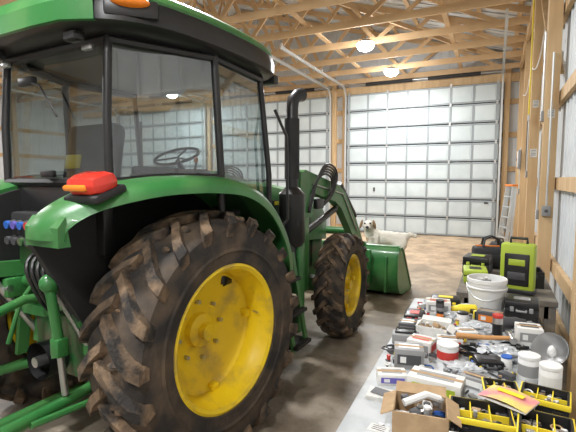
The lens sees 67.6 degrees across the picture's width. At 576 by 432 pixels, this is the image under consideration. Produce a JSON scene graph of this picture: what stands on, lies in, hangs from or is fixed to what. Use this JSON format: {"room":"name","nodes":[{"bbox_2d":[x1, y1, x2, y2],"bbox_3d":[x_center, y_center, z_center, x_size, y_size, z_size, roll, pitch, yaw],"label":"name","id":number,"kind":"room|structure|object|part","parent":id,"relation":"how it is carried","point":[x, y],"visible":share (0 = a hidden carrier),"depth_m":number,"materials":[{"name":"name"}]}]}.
{"room":"farm building","nodes":[
{"label":"farm building","id":0,"kind":"room"},
{"bbox_2d":[0,94,76,178],"bbox_3d":[-13.259,-1.802,11.597,0.230,4.950,17.600,2,5,26],"label":"wall","id":1,"kind":"structure","parent":0,"point":[37,135],"depth_m":17.67,"materials":[{"name":"white metal"}]},
{"bbox_2d":[0,0,532,102],"bbox_3d":[-5.307,-5.272,7.458,17.880,2.708,17.680,2,5,26],"label":"ceiling","id":2,"kind":"structure","parent":0,"point":[398,4],"depth_m":11.55,"materials":[{"name":"metal"}]},
{"bbox_2d":[0,0,531,111],"bbox_3d":[-5.307,-5.078,7.475,17.700,2.882,17.600,2,5,26],"label":"framing","id":3,"kind":"object","parent":2,"relation":"attached to","point":[453,29],"visible":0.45,"depth_m":10.46,"materials":[{"name":"brown wood"}]},
{"bbox_2d":[357,37,374,51],"bbox_3d":[1.647,-3.644,9.140,0.380,0.280,0.380,2,5,26],"label":"ceiling light","id":4,"kind":"object","parent":3,"relation":"hanging from","point":[364,45],"visible":1,"depth_m":9.02,"materials":[{"name":"grey plastic"}]},
{"bbox_2d":[384,65,398,76],"bbox_3d":[2.731,-3.836,11.384,0.380,0.280,0.380,2,5,26],"label":"ceiling light","id":5,"kind":"object","parent":3,"relation":"hanging from","point":[391,71],"visible":1,"depth_m":11.26,"materials":[{"name":"grey plastic"}]},
{"bbox_2d":[0,231,567,431],"bbox_3d":[-5.307,1.040,7.999,18.000,0.100,17.800,2,5,26],"label":"floor","id":6,"kind":"structure","parent":0,"point":[324,378],"depth_m":4.00,"materials":[{"name":"concrete"}]},
{"bbox_2d":[11,89,206,168],"bbox_3d":[-6.095,-1.958,15.056,4.540,4.630,4.650,2,5,26],"label":"overhead track","id":7,"kind":"object","parent":6,"relation":"on","point":[14,90],"visible":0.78,"depth_m":16.10,"materials":[{"name":"grey metal"}]},
{"bbox_2d":[118,106,204,176],"bbox_3d":[-5.095,-1.984,17.139,4.340,4.365,0.080,2,5,26],"label":"door","id":8,"kind":"structure","parent":7,"relation":"attached to","point":[162,131],"depth_m":16.90,"materials":[{"name":"grey metal"}]},
{"bbox_2d":[0,0,410,431],"bbox_3d":[-0.298,-0.053,4.466,2.044,2.697,5.744,3,6,29],"label":"tractor","id":9,"kind":"object","parent":6,"relation":"on","point":[168,290],"visible":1,"depth_m":2.57,"materials":[{"name":"metal"}]},
{"bbox_3d":[-1.004,-0.374,3.077,0.806,0.479,0.980,3,6,29],"label":"operator seat","id":10,"kind":"part","parent":9,"relation":"part of","materials":[{"name":"grey fabric"}]},
{"bbox_3d":[-1.044,-0.309,3.121,1.604,1.462,1.477,3,6,29],"label":"cab frame","id":11,"kind":"part","parent":9,"relation":"part of","materials":[{"name":"black plastic"}]},
{"bbox_2d":[187,55,331,225],"bbox_3d":[-1.626,-1.774,12.913,4.540,4.630,4.650,2,5,26],"label":"overhead track","id":12,"kind":"object","parent":6,"relation":"on","point":[329,88],"visible":0.44,"depth_m":13.94,"materials":[{"name":"grey metal"}]},
{"bbox_2d":[221,95,329,225],"bbox_3d":[-0.626,-1.800,14.996,4.340,4.365,0.080,2,5,26],"label":"door","id":13,"kind":"structure","parent":12,"relation":"attached to","point":[241,124],"depth_m":14.88,"materials":[{"name":"grey metal"}]},
{"bbox_2d":[359,220,416,249],"bbox_3d":[1.633,0.561,7.121,0.926,1.006,0.446,0,5,-5],"label":"dog","id":14,"kind":"object","parent":6,"relation":"on","point":[373,235],"visible":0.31,"depth_m":7.00},
{"bbox_2d":[279,8,508,236],"bbox_3d":[2.844,-1.591,10.770,4.540,4.630,4.650,2,5,26],"label":"overhead track","id":15,"kind":"object","parent":6,"relation":"on","point":[281,47],"visible":0.98,"depth_m":11.96,"materials":[{"name":"grey metal"}]},
{"bbox_2d":[347,80,500,238],"bbox_3d":[3.842,-1.616,12.850,4.340,4.365,0.085,2,5,26],"label":"door","id":16,"kind":"structure","parent":15,"relation":"attached to","point":[420,161],"depth_m":12.72,"materials":[{"name":"grey metal"}]},
{"bbox_2d":[336,298,537,431],"bbox_3d":[0.848,1.102,2.130,0.810,0.780,2.490,2,5,24],"label":"folding table","id":17,"kind":"object","parent":6,"relation":"on","point":[362,412],"depth_m":1.98,"materials":[{"name":"grey plastic"}]},
{"bbox_2d":[364,386,392,403],"bbox_3d":[0.403,0.762,1.831,0.138,0.028,0.103,3,6,30],"label":"paper","id":18,"kind":"object","parent":17,"relation":"on","point":[376,394],"visible":0.63,"depth_m":1.82,"materials":[{"name":"white paper"}]},
{"bbox_2d":[367,422,390,431],"bbox_3d":[0.341,0.792,1.612,0.075,0.006,0.058,3,6,31],"label":"price tag","id":19,"kind":"object","parent":17,"relation":"on","point":[379,427],"visible":1,"depth_m":1.61,"materials":[{"name":"white paper"}]},
{"bbox_2d":[381,344,393,354],"bbox_3d":[0.581,0.713,2.298,0.160,0.045,0.102,2,5,26],"label":"coiled cord","id":20,"kind":"object","parent":17,"relation":"on","point":[391,351],"visible":0.31,"depth_m":2.29,"materials":[{"name":"grey plastic"}]},
{"bbox_2d":[376,367,406,385],"bbox_3d":[0.477,0.738,1.981,0.132,0.052,0.093,0,5,6],"label":"carton","id":21,"kind":"object","parent":17,"relation":"on","point":[387,376],"visible":0.87,"depth_m":1.95,"materials":[{"name":"white cardboard"}]},
{"bbox_2d":[392,326,418,343],"bbox_3d":[0.671,0.678,2.452,0.150,0.091,0.090,1,5,16],"label":"carton","id":22,"kind":"object","parent":17,"relation":"on","point":[401,334],"visible":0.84,"depth_m":2.43,"materials":[{"name":"grey cardboard"}]},
{"bbox_2d":[398,317,416,329],"bbox_3d":[0.731,0.673,2.621,0.102,0.072,0.123,2,5,22],"label":"carton","id":23,"kind":"object","parent":17,"relation":"on","point":[404,322],"visible":0.52,"depth_m":2.59,"materials":[{"name":"grey cardboard"}]},
{"bbox_2d":[394,341,423,369],"bbox_3d":[0.604,0.698,2.150,0.142,0.102,0.113,1,5,14],"label":"carton","id":24,"kind":"object","parent":17,"relation":"on","point":[407,355],"visible":0.91,"depth_m":2.10,"materials":[{"name":"grey cardboard"}]},
{"bbox_2d":[404,308,424,318],"bbox_3d":[0.845,0.665,2.882,0.121,0.041,0.216,2,5,22],"label":"case","id":25,"kind":"object","parent":17,"relation":"on","point":[413,313],"visible":0.64,"depth_m":2.86,"materials":[{"name":"black plastic"}]},
{"bbox_2d":[380,380,461,431],"bbox_3d":[0.505,0.730,1.645,0.282,0.124,0.206,2,5,18],"label":"cardboard box","id":26,"kind":"object","parent":17,"relation":"on","point":[412,405],"visible":1,"depth_m":1.62,"materials":[{"name":"brown cardboard"}]},
{"bbox_2d":[407,333,436,356],"bbox_3d":[0.726,0.697,2.336,0.132,0.072,0.113,4,6,36],"label":"carton","id":27,"kind":"object","parent":17,"relation":"on","point":[429,343],"visible":0.73,"depth_m":2.31,"materials":[{"name":"white cardboard"}]},
{"bbox_2d":[415,314,455,337],"bbox_3d":[0.874,0.668,2.571,0.245,0.090,0.168,3,6,31],"label":"carton","id":28,"kind":"object","parent":17,"relation":"on","point":[429,325],"visible":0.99,"depth_m":2.54,"materials":[{"name":"cardboard"}]},
{"bbox_2d":[407,365,465,397],"bbox_3d":[0.639,0.731,1.857,0.222,0.087,0.123,3,6,32],"label":"carton","id":29,"kind":"object","parent":17,"relation":"on","point":[455,385],"visible":0.61,"depth_m":1.83,"materials":[{"name":"white cardboard"}]},
{"bbox_2d":[426,297,450,314],"bbox_3d":[1.048,0.630,2.999,0.162,0.092,0.113,2,5,18],"label":"carton","id":30,"kind":"object","parent":17,"relation":"on","point":[430,302],"visible":0.64,"depth_m":2.96,"materials":[{"name":"white cardboard"}]},
{"bbox_2d":[436,299,444,317],"bbox_3d":[1.000,0.620,2.834,0.053,0.140,0.053,-2,5,-19],"label":"spray can","id":31,"kind":"object","parent":17,"relation":"on","point":[439,302],"visible":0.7,"depth_m":2.81,"materials":[{"name":"grey metal"}]},
{"bbox_2d":[437,310,443,316],"bbox_3d":[0.940,0.645,2.664,0.041,0.120,0.041,4,7,41],"label":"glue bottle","id":32,"kind":"object","parent":17,"relation":"on","point":[440,313],"visible":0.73,"depth_m":2.64,"materials":[{"name":"orange plastic"}]},
{"bbox_2d":[431,294,460,305],"bbox_3d":[1.155,0.627,3.152,0.202,0.070,0.177,2,5,20],"label":"tool case","id":33,"kind":"object","parent":17,"relation":"on","point":[455,300],"visible":0.4,"depth_m":3.14,"materials":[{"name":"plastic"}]},
{"bbox_2d":[437,339,458,363],"bbox_3d":[0.818,0.697,2.204,0.106,0.095,0.106,-1,5,-11],"label":"plastic tub","id":34,"kind":"object","parent":17,"relation":"on","point":[447,350],"visible":0.82,"depth_m":2.17,"materials":[{"name":"white plastic"}]},
{"bbox_2d":[436,334,462,343],"bbox_3d":[0.905,0.701,2.406,0.132,0.052,0.083,1,5,11],"label":"carton","id":35,"kind":"object","parent":17,"relation":"on","point":[438,336],"visible":0.48,"depth_m":2.39,"materials":[{"name":"white cardboard"}]},
{"bbox_2d":[456,331,517,344],"bbox_3d":[1.082,0.655,2.371,0.300,0.047,0.155,1,5,16],"label":"hammer","id":36,"kind":"object","parent":35,"relation":"on","point":[510,337],"visible":1,"depth_m":2.34,"materials":[{"name":"brown wood"}]},
{"bbox_2d":[444,311,456,321],"bbox_3d":[1.098,0.661,2.868,0.186,0.052,0.141,2,5,26],"label":"plastic bag","id":37,"kind":"object","parent":17,"relation":"on","point":[451,314],"visible":0.44,"depth_m":2.84,"materials":[{"name":"clear plastic"}]},
{"bbox_3d":[0.959,0.713,2.331,0.775,0.040,1.858,2,5,26],"label":"scattered hardware","id":38,"kind":"part","parent":17,"relation":"part of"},
{"bbox_2d":[457,310,468,324],"bbox_3d":[1.122,0.656,2.767,0.071,0.080,0.071,0,5,5],"label":"plastic jar","id":39,"kind":"object","parent":17,"relation":"on","point":[462,316],"visible":0.77,"depth_m":2.74,"materials":[{"name":"white plastic"}]},
{"bbox_2d":[451,304,477,319],"bbox_3d":[1.188,0.643,2.889,0.229,0.069,0.181,0,5,6],"label":"cordless drill","id":40,"kind":"object","parent":17,"relation":"on","point":[471,308],"visible":0.55,"depth_m":2.92,"materials":[{"name":"yellow plastic"}]},
{"bbox_2d":[443,359,486,374],"bbox_3d":[0.849,0.731,2.071,0.202,0.048,0.167,2,5,26],"label":"plastic bag","id":41,"kind":"object","parent":17,"relation":"on","point":[460,366],"visible":0.65,"depth_m":2.05,"materials":[{"name":"clear plastic"}]},
{"bbox_2d":[455,327,477,341],"bbox_3d":[1.038,0.688,2.497,0.102,0.062,0.093,0,5,1],"label":"carton","id":42,"kind":"object","parent":17,"relation":"on","point":[470,330],"visible":0.62,"depth_m":2.48,"materials":[{"name":"white cardboard"}]},
{"bbox_2d":[460,369,490,390],"bbox_3d":[0.844,0.741,1.938,0.112,0.052,0.083,5,7,44],"label":"carton","id":43,"kind":"object","parent":17,"relation":"on","point":[473,379],"visible":0.61,"depth_m":1.92,"materials":[{"name":"white cardboard"}]},
{"bbox_2d":[459,342,491,356],"bbox_3d":[0.965,0.710,2.270,0.205,0.055,0.145,2,5,26],"label":"coiled cord","id":44,"kind":"object","parent":17,"relation":"on","point":[467,346],"visible":0.7,"depth_m":2.27,"materials":[{"name":"black plastic"}]},
{"bbox_2d":[460,320,491,334],"bbox_3d":[1.181,0.679,2.630,0.236,0.056,0.190,2,5,26],"label":"plastic bag","id":45,"kind":"object","parent":17,"relation":"on","point":[480,327],"visible":0.7,"depth_m":2.60,"materials":[{"name":"clear plastic"}]},
{"bbox_2d":[449,395,516,431],"bbox_3d":[0.721,0.759,1.617,0.220,0.071,0.202,2,5,21],"label":"organizer","id":46,"kind":"object","parent":17,"relation":"on","point":[476,415],"visible":0.9,"depth_m":1.59,"materials":[{"name":"black plastic"}]},
{"bbox_2d":[477,385,539,414],"bbox_3d":[0.857,0.704,1.674,0.130,0.022,0.180,-4,6,-39],"label":"magazine","id":47,"kind":"object","parent":46,"relation":"on","point":[512,399],"visible":1,"depth_m":1.66,"materials":[{"name":"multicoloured paper"}]},
{"bbox_2d":[466,273,507,310],"bbox_3d":[1.404,0.552,3.045,0.271,0.240,0.268,2,5,26],"label":"plastic bucket","id":48,"kind":"object","parent":17,"relation":"on","point":[488,291],"visible":0.96,"depth_m":2.95,"materials":[{"name":"white plastic"}]},
{"bbox_2d":[472,354,505,370],"bbox_3d":[0.994,0.728,2.125,0.131,0.045,0.136,1,5,12],"label":"case","id":49,"kind":"object","parent":17,"relation":"on","point":[491,362],"visible":0.94,"depth_m":2.10,"materials":[{"name":"black plastic"}]},
{"bbox_2d":[476,307,504,324],"bbox_3d":[1.310,0.654,2.785,0.152,0.082,0.103,4,6,38],"label":"carton","id":50,"kind":"object","parent":17,"relation":"on","point":[482,314],"visible":0.65,"depth_m":2.77,"materials":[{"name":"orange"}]},
{"bbox_2d":[476,343,518,363],"bbox_3d":[1.116,0.707,2.238,0.257,0.068,0.196,2,5,26],"label":"plastic bag","id":51,"kind":"object","parent":17,"relation":"on","point":[497,349],"visible":0.56,"depth_m":2.23,"materials":[{"name":"clear plastic"}]},
{"bbox_2d":[492,313,502,340],"bbox_3d":[1.216,0.644,2.498,0.057,0.150,0.057,-2,5,-20],"label":"spray can","id":52,"kind":"object","parent":17,"relation":"on","point":[497,320],"visible":0.8,"depth_m":2.48,"materials":[{"name":"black metal"}]},
{"bbox_2d":[481,377,518,401],"bbox_3d":[0.899,0.747,1.821,0.147,0.061,0.143,2,5,20],"label":"organizer","id":53,"kind":"object","parent":17,"relation":"on","point":[490,381],"visible":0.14,"depth_m":1.86,"materials":[{"name":"black plastic"}]},
{"bbox_2d":[501,354,512,371],"bbox_3d":[1.069,0.718,2.107,0.051,0.070,0.051,3,6,32],"label":"plastic jar","id":54,"kind":"object","parent":17,"relation":"on","point":[506,358],"visible":0.84,"depth_m":2.08,"materials":[{"name":"white plastic"}]},
{"bbox_2d":[500,341,530,350],"bbox_3d":[1.231,0.710,2.325,0.171,0.045,0.118,2,5,26],"label":"coiled cord","id":55,"kind":"object","parent":17,"relation":"on","point":[526,348],"visible":0.52,"depth_m":2.32,"materials":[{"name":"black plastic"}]},
{"bbox_2d":[503,317,531,327],"bbox_3d":[1.398,0.656,2.733,0.229,0.069,0.181,0,5,-4],"label":"cordless drill","id":56,"kind":"object","parent":17,"relation":"on","point":[508,322],"visible":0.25,"depth_m":2.65,"materials":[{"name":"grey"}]},
{"bbox_2d":[504,294,538,322],"bbox_3d":[1.572,0.619,2.894,0.202,0.128,0.237,3,6,30],"label":"tool case","id":57,"kind":"object","parent":17,"relation":"on","point":[520,306],"visible":1,"depth_m":2.83,"materials":[{"name":"black plastic"}]},
{"bbox_2d":[517,350,540,382],"bbox_3d":[1.120,0.702,2.003,0.094,0.120,0.094,-1,5,-13],"label":"plastic jar","id":58,"kind":"object","parent":17,"relation":"on","point":[528,361],"visible":0.95,"depth_m":1.97,"materials":[{"name":"white plastic"}]},
{"bbox_2d":[514,321,543,346],"bbox_3d":[1.369,0.673,2.447,0.132,0.102,0.123,2,5,20],"label":"carton","id":59,"kind":"object","parent":17,"relation":"on","point":[525,333],"visible":0.66,"depth_m":2.40,"materials":[{"name":"white cardboard"}]},
{"bbox_2d":[519,381,571,417],"bbox_3d":[1.032,0.749,1.732,0.180,0.071,0.160,3,6,34],"label":"organizer","id":60,"kind":"object","parent":17,"relation":"on","point":[554,401],"visible":0.78,"depth_m":1.73,"materials":[{"name":"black plastic"}]},
{"bbox_2d":[516,410,575,431],"bbox_3d":[0.902,0.770,1.495,0.197,0.071,0.230,3,6,30],"label":"organizer","id":61,"kind":"object","parent":17,"relation":"on","point":[534,421],"visible":0.9,"depth_m":1.56,"materials":[{"name":"black plastic"}]},
{"bbox_2d":[531,332,569,364],"bbox_3d":[1.304,0.662,2.149,0.158,0.156,0.164,2,5,26],"label":"lamp","id":62,"kind":"object","parent":17,"relation":"on","point":[550,346],"visible":0.89,"depth_m":2.17,"materials":[{"name":"silver metal"}]},
{"bbox_2d":[538,360,562,389],"bbox_3d":[1.140,0.708,1.871,0.090,0.130,0.090,-3,6,-31],"label":"plastic jar","id":63,"kind":"object","parent":17,"relation":"on","point":[550,372],"visible":0.72,"depth_m":1.84,"materials":[{"name":"white plastic"}]},
{"bbox_2d":[478,238,504,244],"bbox_3d":[3.745,0.696,7.858,0.561,0.610,0.511,1,5,6],"label":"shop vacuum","id":64,"kind":"object","parent":6,"relation":"on","point":[495,241],"visible":0.02,"depth_m":7.74,"materials":[{"name":"grey plastic"}]},
{"bbox_2d":[456,266,557,332],"bbox_3d":[2.042,0.953,4.108,0.720,0.740,1.500,2,5,26],"label":"wooden workbench","id":65,"kind":"object","parent":6,"relation":"on","point":[548,303],"visible":0.2,"depth_m":3.37,"materials":[{"name":"wood"}]},
{"bbox_2d":[463,265,487,282],"bbox_3d":[1.711,0.535,3.934,0.202,0.118,0.318,2,5,21],"label":"tool case","id":66,"kind":"object","parent":65,"relation":"on","point":[467,269],"visible":0.41,"depth_m":3.87,"materials":[{"name":"green plastic"}]},
{"bbox_2d":[462,253,492,273],"bbox_3d":[1.877,0.476,4.261,0.242,0.176,0.298,3,6,34],"label":"tool case","id":67,"kind":"object","parent":65,"relation":"on","point":[477,259],"visible":0.69,"depth_m":4.19,"materials":[{"name":"black plastic"}]},
{"bbox_2d":[472,235,500,268],"bbox_3d":[2.156,0.372,4.545,0.380,0.342,0.250,1,5,16],"label":"tool bag","id":68,"kind":"object","parent":65,"relation":"on","point":[495,250],"visible":0.47,"depth_m":4.48,"materials":[{"name":"black"}]},
{"bbox_2d":[500,236,536,295],"bbox_3d":[1.883,0.400,3.523,0.260,0.461,0.143,4,6,38],"label":"tool case","id":69,"kind":"object","parent":65,"relation":"on","point":[518,261],"visible":0.84,"depth_m":3.46,"materials":[{"name":"green plastic"}]},
{"bbox_2d":[535,267,544,288],"bbox_3d":[2.074,0.536,3.817,0.310,0.140,0.340,2,5,22],"label":"crate","id":70,"kind":"object","parent":65,"relation":"on","point":[540,274],"visible":0.15,"depth_m":3.65,"materials":[{"name":"black plastic"}]},
{"bbox_2d":[497,184,517,241],"bbox_3d":[5.343,0.003,10.496,0.285,1.549,0.500,0,5,4],"label":"step ladder","id":71,"kind":"object","parent":6,"relation":"on","point":[511,206],"visible":0.8,"depth_m":10.32,"materials":[{"name":"grey metal"}]},
{"bbox_2d":[76,19,519,237],"bbox_3d":[-1.487,-3.483,15.579,17.800,7.620,0.060,2,5,26],"label":"wall","id":72,"kind":"structure","parent":0,"point":[332,36],"depth_m":13.80,"materials":[{"name":"white"}]},
{"bbox_2d":[83,69,519,236],"bbox_3d":[-1.300,-2.061,15.488,17.120,4.800,0.150,2,5,26],"label":"trim","id":73,"kind":"structure","parent":72,"relation":"attached to","point":[509,77],"depth_m":13.83,"materials":[{"name":"brown wood"}]},
{"bbox_2d":[535,0,575,334],"bbox_3d":[2.720,-1.145,3.934,0.062,4.950,17.600,2,5,26],"label":"wall","id":74,"kind":"structure","parent":0,"point":[564,207],"depth_m":4.73,"materials":[{"name":"white metal"}]},
{"bbox_2d":[517,150,520,168],"bbox_3d":[5.036,-1.238,9.402,0.070,0.400,0.300,2,5,26],"label":"box","id":75,"kind":"object","parent":74,"relation":"attached to","point":[519,151],"visible":1,"depth_m":9.27,"materials":[{"name":"grey plastic"}]},
{"bbox_2d":[517,147,520,193],"bbox_3d":[5.060,-0.988,9.412,0.036,1.020,0.080,2,5,26],"label":"wall switch","id":76,"kind":"object","parent":74,"relation":"attached to","point":[520,147],"visible":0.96,"depth_m":9.41,"materials":[{"name":"grey plastic"}]},
{"bbox_2d":[525,120,529,177],"bbox_3d":[4.020,-1.151,7.227,0.036,1.010,0.070,2,5,26],"label":"wall outlet","id":77,"kind":"object","parent":74,"relation":"attached to","point":[526,171],"visible":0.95,"depth_m":7.22,"materials":[{"name":"grey plastic"}]},
{"bbox_2d":[527,0,534,120],"bbox_3d":[3.890,-2.482,6.882,0.030,1.890,0.077,2,5,26],"label":"strap","id":78,"kind":"object","parent":74,"relation":"hanging from","point":[528,117],"visible":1,"depth_m":6.87,"materials":[{"name":"yellow fabric"}]},
{"bbox_2d":[530,149,536,156],"bbox_3d":[4.064,-1.042,7.125,0.100,0.140,0.008,2,5,26],"label":"paper notice","id":79,"kind":"object","parent":74,"relation":"attached to","point":[533,152],"visible":1,"depth_m":7.12,"materials":[{"name":"grey paper"}]},
{"bbox_2d":[523,30,545,170],"bbox_3d":[4.006,-1.599,7.172,0.024,1.701,4.604,2,5,26],"label":"wiring","id":80,"kind":"object","parent":74,"relation":"attached to","point":[545,30],"visible":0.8,"depth_m":7.27,"materials":[{"name":"white plastic"}]},
{"bbox_2d":[533,100,538,107],"bbox_3d":[4.064,-1.839,7.057,0.090,0.120,0.008,2,5,26],"label":"paper notice","id":81,"kind":"object","parent":74,"relation":"attached to","point":[535,102],"visible":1,"depth_m":7.06,"materials":[{"name":"grey paper"}]},
{"bbox_2d":[535,133,541,218],"bbox_3d":[2.979,-0.469,5.115,0.036,1.010,0.070,2,5,26],"label":"conduit","id":82,"kind":"object","parent":74,"relation":"attached to","point":[540,144],"visible":1,"depth_m":5.11,"materials":[{"name":"grey plastic"}]},
{"bbox_2d":[540,31,546,121],"bbox_3d":[2.970,-1.613,4.999,0.036,1.020,0.080,2,5,26],"label":"wall switch","id":83,"kind":"object","parent":74,"relation":"attached to","point":[545,46],"visible":1,"depth_m":4.99,"materials":[{"name":"grey plastic"}]},
{"bbox_2d":[513,0,575,425],"bbox_3d":[2.602,-1.105,3.995,0.205,4.860,17.550,2,5,26],"label":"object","id":84,"kind":"structure","parent":74,"relation":"attached to","point":[551,15],"depth_m":5.06,"materials":[{"name":"brown wood"}]},
{"bbox_2d":[541,52,554,215],"bbox_3d":[3.007,-0.925,4.942,0.090,1.860,0.055,2,5,26],"label":"junction box","id":85,"kind":"object","parent":74,"relation":"attached to","point":[545,210],"visible":1,"depth_m":4.95,"materials":[{"name":"grey plastic"}]},
{"bbox_2d":[547,109,554,117],"bbox_3d":[3.023,-1.177,4.943,0.070,0.100,0.008,2,5,26],"label":"paper notice","id":86,"kind":"object","parent":74,"relation":"attached to","point":[553,110],"visible":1,"depth_m":4.94,"materials":[{"name":"grey paper"}]}
]}

